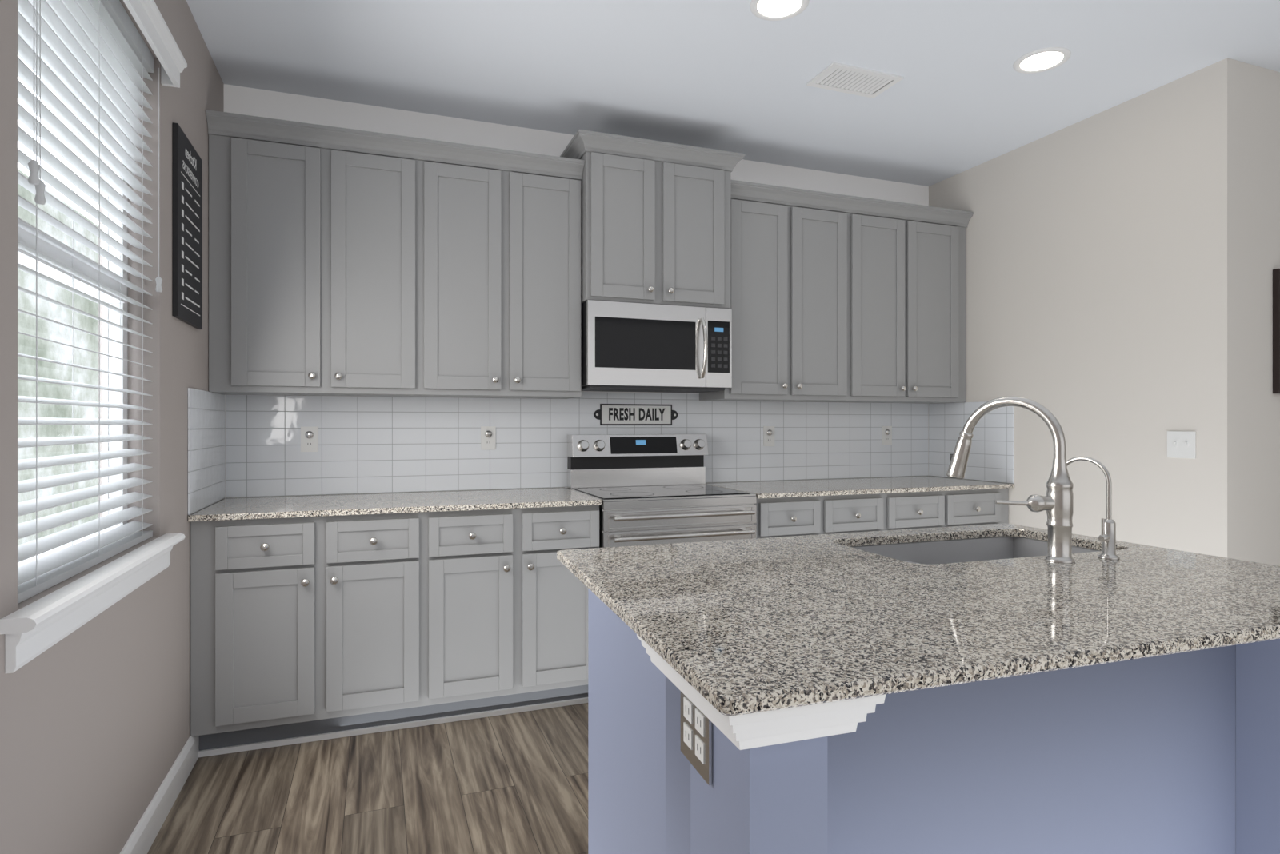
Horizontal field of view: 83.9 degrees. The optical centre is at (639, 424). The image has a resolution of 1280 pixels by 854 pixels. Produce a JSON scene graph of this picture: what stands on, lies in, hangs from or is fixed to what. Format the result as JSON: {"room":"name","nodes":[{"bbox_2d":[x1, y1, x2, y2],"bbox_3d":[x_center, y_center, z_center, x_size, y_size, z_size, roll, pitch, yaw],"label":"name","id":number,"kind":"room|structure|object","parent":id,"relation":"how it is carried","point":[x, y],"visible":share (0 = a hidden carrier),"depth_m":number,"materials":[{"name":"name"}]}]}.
{"room":"kitchen","nodes":[
{"label":"kitchen","id":0,"kind":"room"},
{"bbox_2d":[0,0,223,853],"bbox_3d":[-0.671,-0.135,-0.248,0.160,2.750,7.200,0,0,-20],"label":"wall","id":1,"kind":"structure","parent":0,"point":[92,727],"depth_m":1.92,"materials":[{"name":"grey paint"}]},
{"bbox_2d":[17,143,127,567],"bbox_3d":[-1.438,-0.397,1.750,0.058,1.495,0.940,0,0,-20],"label":"window frame","id":2,"kind":"structure","parent":1,"relation":"in","point":[28,260],"depth_m":2.14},
{"bbox_2d":[17,0,162,603],"bbox_3d":[-1.362,-0.398,1.778,0.091,1.491,0.932,0,0,-20],"label":"window blind","id":3,"kind":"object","parent":1,"relation":"in","point":[91,54],"depth_m":1.73,"materials":[{"name":"white plastic"}]},
{"bbox_2d":[0,532,185,673],"bbox_3d":[-1.353,0.403,1.781,0.139,0.104,1.080,0,0,-20],"label":"window sill","id":4,"kind":"structure","parent":1,"relation":"attached to","point":[32,630],"depth_m":1.55,"materials":[{"name":"white wood"}]},
{"bbox_2d":[123,0,187,87],"bbox_3d":[-1.308,-1.116,1.798,0.064,0.088,1.020,0,0,-20],"label":"window valance","id":5,"kind":"object","parent":1,"relation":"attached to","point":[146,14],"depth_m":2.05,"materials":[{"name":"white wood"}]},
{"bbox_2d":[120,736,199,853],"bbox_3d":[2.779,1.186,0.741,6.998,0.108,6.658,0,0,-20],"label":"baseboard","id":6,"kind":"structure","parent":1,"relation":"attached to","point":[140,842],"depth_m":2.21,"materials":[{"name":"white paint"}]},
{"bbox_2d":[172,122,202,329],"bbox_3d":[-1.604,-0.681,2.530,0.016,0.642,0.356,0,0,-20],"label":"sign","id":7,"kind":"object","parent":1,"relation":"attached to","point":[187,198],"visible":1,"depth_m":2.49,"materials":[{"name":"grey"}]},
{"bbox_2d":[182,160,198,187],"bbox_3d":[-1.597,-0.889,2.533,0.001,0.028,0.228,0,0,-20],"label":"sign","id":8,"kind":"object","parent":7,"relation":"attached to","point":[184,164],"visible":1,"depth_m":2.52,"materials":[{"name":"white paint"}]},
{"bbox_2d":[185,148,195,168],"bbox_3d":[-1.597,-0.949,2.533,0.001,0.040,0.156,0,0,-20],"label":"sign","id":9,"kind":"object","parent":7,"relation":"attached to","point":[187,152],"visible":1,"depth_m":2.54,"materials":[{"name":"white paint"}]},
{"bbox_2d":[147,703,587,853],"bbox_3d":[2.686,1.290,0.994,7.400,0.100,7.600,0,0,-20],"label":"floor","id":10,"kind":"structure","parent":0,"point":[517,783],"depth_m":2.38,"materials":[{"name":"brown wood"}]},
{"bbox_2d":[190,505,599,757],"bbox_3d":[-1.001,0.795,3.114,1.550,0.890,0.661,0,0,-20],"label":"base cabinet","id":11,"kind":"object","parent":10,"relation":"on","point":[308,629],"visible":0.96,"depth_m":2.80,"materials":[{"name":"grey paint"}]},
{"bbox_2d":[188,487,602,522],"bbox_3d":[-1.003,0.338,3.120,1.551,0.023,0.648,0,0,-20],"label":"countertop","id":12,"kind":"structure","parent":11,"relation":"on","point":[362,504],"depth_m":2.97,"materials":[{"name":"stone"}]},
{"bbox_2d":[567,434,755,547],"bbox_3d":[0.093,0.646,3.494,0.752,1.188,0.686,0,0,-20],"label":"stove","id":13,"kind":"object","parent":10,"relation":"on","point":[652,489],"visible":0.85,"depth_m":3.40,"materials":[{"name":"silver metal"}]},
{"bbox_2d":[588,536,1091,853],"bbox_3d":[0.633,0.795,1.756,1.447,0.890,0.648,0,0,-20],"label":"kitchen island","id":14,"kind":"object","parent":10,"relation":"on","point":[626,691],"visible":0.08,"depth_m":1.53,"materials":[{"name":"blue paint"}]},
{"bbox_2d":[753,488,1007,538],"bbox_3d":[1.195,0.795,3.926,1.598,0.890,0.661,0,0,-20],"label":"base cabinet","id":15,"kind":"object","parent":10,"relation":"on","point":[796,516],"visible":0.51,"depth_m":3.62,"materials":[{"name":"grey paint"}]},
{"bbox_2d":[705,476,1014,498],"bbox_3d":[1.192,0.338,3.932,1.599,0.023,0.648,0,0,-20],"label":"countertop","id":16,"kind":"structure","parent":15,"relation":"on","point":[870,486],"depth_m":3.78,"materials":[{"name":"stone"}]},
{"bbox_2d":[636,634,1279,853],"bbox_3d":[0.757,0.795,1.278,1.499,0.890,0.390,0,0,-18],"label":"kitchen island","id":17,"kind":"object","parent":10,"relation":"on","point":[1174,754],"visible":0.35,"depth_m":1.33,"materials":[{"name":"paint"}]},
{"bbox_2d":[680,692,711,785],"bbox_3d":[0.084,0.468,1.093,0.007,0.116,0.116,0,0,-18],"label":"outlet plate","id":18,"kind":"object","parent":17,"relation":"attached to","point":[696,729],"visible":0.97,"depth_m":1.08,"materials":[{"name":"silver metal"}]},
{"bbox_2d":[556,523,1279,715],"bbox_3d":[0.662,0.337,1.583,1.568,0.023,1.105,0,0,-20],"label":"countertop","id":19,"kind":"structure","parent":17,"relation":"on","point":[754,626],"depth_m":1.26,"materials":[{"name":"grey stone"}]},
{"bbox_2d":[848,536,1100,564],"bbox_3d":[0.912,0.460,1.940,0.738,0.220,0.435,0,0,-20],"label":"sink basin","id":20,"kind":"object","parent":19,"relation":"in","point":[1005,547],"visible":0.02,"depth_m":2.16,"materials":[{"name":"silver metal"}]},
{"bbox_2d":[946,396,1075,563],"bbox_3d":[0.889,0.127,1.767,0.151,0.396,0.311,0,0,-41],"label":"kitchen faucet","id":21,"kind":"object","parent":19,"relation":"on","point":[1058,501],"visible":1,"depth_m":1.70,"materials":[{"name":"silver metal"}]},
{"bbox_2d":[1066,456,1119,559],"bbox_3d":[1.119,0.203,1.783,0.057,0.245,0.149,0,0,-20],"label":"filter faucet","id":22,"kind":"object","parent":19,"relation":"on","point":[1108,537],"visible":0.82,"depth_m":1.73,"materials":[{"name":"silver metal"}]},
{"bbox_2d":[224,84,928,498],"bbox_3d":[-0.136,-0.135,3.895,4.120,2.750,0.200,0,0,-20],"label":"wall","id":23,"kind":"structure","parent":0,"point":[240,100],"depth_m":3.52,"materials":[{"name":"white paint"}]},
{"bbox_2d":[205,109,584,399],"bbox_3d":[-1.052,-0.690,3.255,1.553,1.115,0.361,0,0,-20],"label":"upper cabinet","id":24,"kind":"object","parent":23,"relation":"attached to","point":[343,262],"visible":1,"depth_m":3.09,"materials":[{"name":"grey paint"}]},
{"bbox_2d":[188,388,1013,515],"bbox_3d":[0.105,0.077,3.533,3.917,0.495,0.644,0,0,-20],"label":"tile backsplash","id":25,"kind":"structure","parent":23,"relation":"attached to","point":[239,446],"depth_m":3.58,"materials":[{"name":"white tile"}]},
{"bbox_2d":[300,427,318,451],"bbox_3d":[-1.514,0.068,3.260,0.072,0.116,0.018,0,0,-20],"label":"outlet plate","id":26,"kind":"object","parent":25,"relation":"attached to","point":[309,435],"visible":1,"depth_m":3.26,"materials":[{"name":"white plastic"}]},
{"bbox_2d":[480,426,495,450],"bbox_3d":[-0.753,0.068,3.541,0.072,0.116,0.018,0,0,-20],"label":"outlet plate","id":27,"kind":"object","parent":25,"relation":"attached to","point":[488,434],"visible":1,"depth_m":3.54,"materials":[{"name":"white plastic"}]},
{"bbox_2d":[593,404,677,425],"bbox_3d":[-0.017,-0.052,3.820,0.479,0.114,0.005,0,0,-20],"label":"sign","id":28,"kind":"object","parent":25,"relation":"attached to","point":[602,414],"visible":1,"depth_m":3.82,"materials":[{"name":"grey metal"}]},
{"bbox_2d":[608,408,664,420],"bbox_3d":[-0.014,-0.055,3.819,0.322,0.067,0.001,0,0,-20],"label":"lettering","id":29,"kind":"object","parent":28,"relation":"attached to","point":[649,415],"depth_m":3.81},
{"bbox_2d":[763,426,774,446],"bbox_3d":[0.745,0.068,4.096,0.072,0.116,0.018,0,0,-20],"label":"outlet plate","id":30,"kind":"object","parent":25,"relation":"attached to","point":[768,431],"visible":1,"depth_m":4.09,"materials":[{"name":"white plastic"}]},
{"bbox_2d":[881,426,891,444],"bbox_3d":[1.524,0.068,4.384,0.072,0.116,0.018,0,0,-20],"label":"outlet plate","id":31,"kind":"object","parent":25,"relation":"attached to","point":[886,431],"visible":1,"depth_m":4.38,"materials":[{"name":"white plastic"}]},
{"bbox_2d":[560,128,744,308],"bbox_3d":[0.047,-0.971,3.621,0.862,0.772,0.436,0,0,-20],"label":"upper cabinet","id":32,"kind":"object","parent":23,"relation":"attached to","point":[656,214],"visible":0.98,"depth_m":3.43,"materials":[{"name":"grey paint"}]},
{"bbox_2d":[581,300,731,393],"bbox_3d":[0.052,-0.377,3.605,0.752,0.408,0.450,0,0,-20],"label":"microwave","id":33,"kind":"object","parent":32,"relation":"attached to","point":[626,346],"visible":0.98,"depth_m":3.44,"materials":[{"name":"silver metal"}]},
{"bbox_2d":[699,180,973,403],"bbox_3d":[1.142,-0.690,4.066,1.601,1.115,0.361,0,0,-20],"label":"upper cabinet","id":34,"kind":"object","parent":23,"relation":"attached to","point":[835,298],"visible":0.98,"depth_m":3.90,"materials":[{"name":"grey paint"}]},
{"bbox_2d":[186,0,1279,186],"bbox_3d":[2.686,-1.560,0.994,7.400,0.100,7.600,0,0,-20],"label":"ceiling","id":35,"kind":"structure","parent":0,"point":[715,74],"depth_m":2.93,"materials":[{"name":"white paint"}]},
{"bbox_2d":[749,0,809,20],"bbox_3d":[0.500,-1.506,2.552,0.210,0.006,0.210,0,0,-20],"label":"recessed light","id":36,"kind":"object","parent":35,"relation":"in","point":[766,10],"visible":1,"depth_m":2.58,"materials":[{"name":"white paint"}]},
{"bbox_2d":[806,62,903,98],"bbox_3d":[0.940,-1.505,3.120,0.360,0.008,0.200,0,0,-20],"label":"ceiling vent","id":37,"kind":"object","parent":35,"relation":"attached to","point":[836,77],"depth_m":3.11,"materials":[{"name":"white metal"}]},
{"bbox_2d":[1012,47,1071,73],"bbox_3d":[1.664,-1.506,2.950,0.210,0.006,0.210,0,0,-20],"label":"recessed light","id":38,"kind":"object","parent":35,"relation":"in","point":[1044,59],"visible":1,"depth_m":2.94,"materials":[{"name":"white paint"}]},
{"bbox_2d":[928,57,1279,566],"bbox_3d":[3.628,-0.135,4.386,3.280,2.750,1.890,0,0,-20],"label":"wall","id":39,"kind":"structure","parent":0,"point":[1122,259],"depth_m":3.24,"materials":[{"name":"white paint"}]},
{"bbox_2d":[1167,431,1195,459],"bbox_3d":[2.349,0.088,3.094,0.014,0.116,0.116,0,0,-20],"label":"switch plate","id":40,"kind":"object","parent":39,"relation":"attached to","point":[1180,444],"visible":1,"depth_m":3.09,"materials":[{"name":"white plastic"}]},
{"bbox_2d":[1272,268,1279,393],"bbox_3d":[2.949,-0.396,3.114,0.535,0.528,0.022,0,0,-20],"label":"picture frame","id":41,"kind":"object","parent":39,"relation":"attached to","point":[1276,273],"visible":1,"depth_m":3.02,"materials":[{"name":"black"}]},
{"label":"outside","id":42,"kind":"structure","parent":0,"visible":0},
{"bbox_2d":[17,168,98,545],"bbox_3d":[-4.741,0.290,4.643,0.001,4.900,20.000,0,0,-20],"label":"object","id":43,"kind":"structure","parent":42,"point":[26,324],"depth_m":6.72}
]}

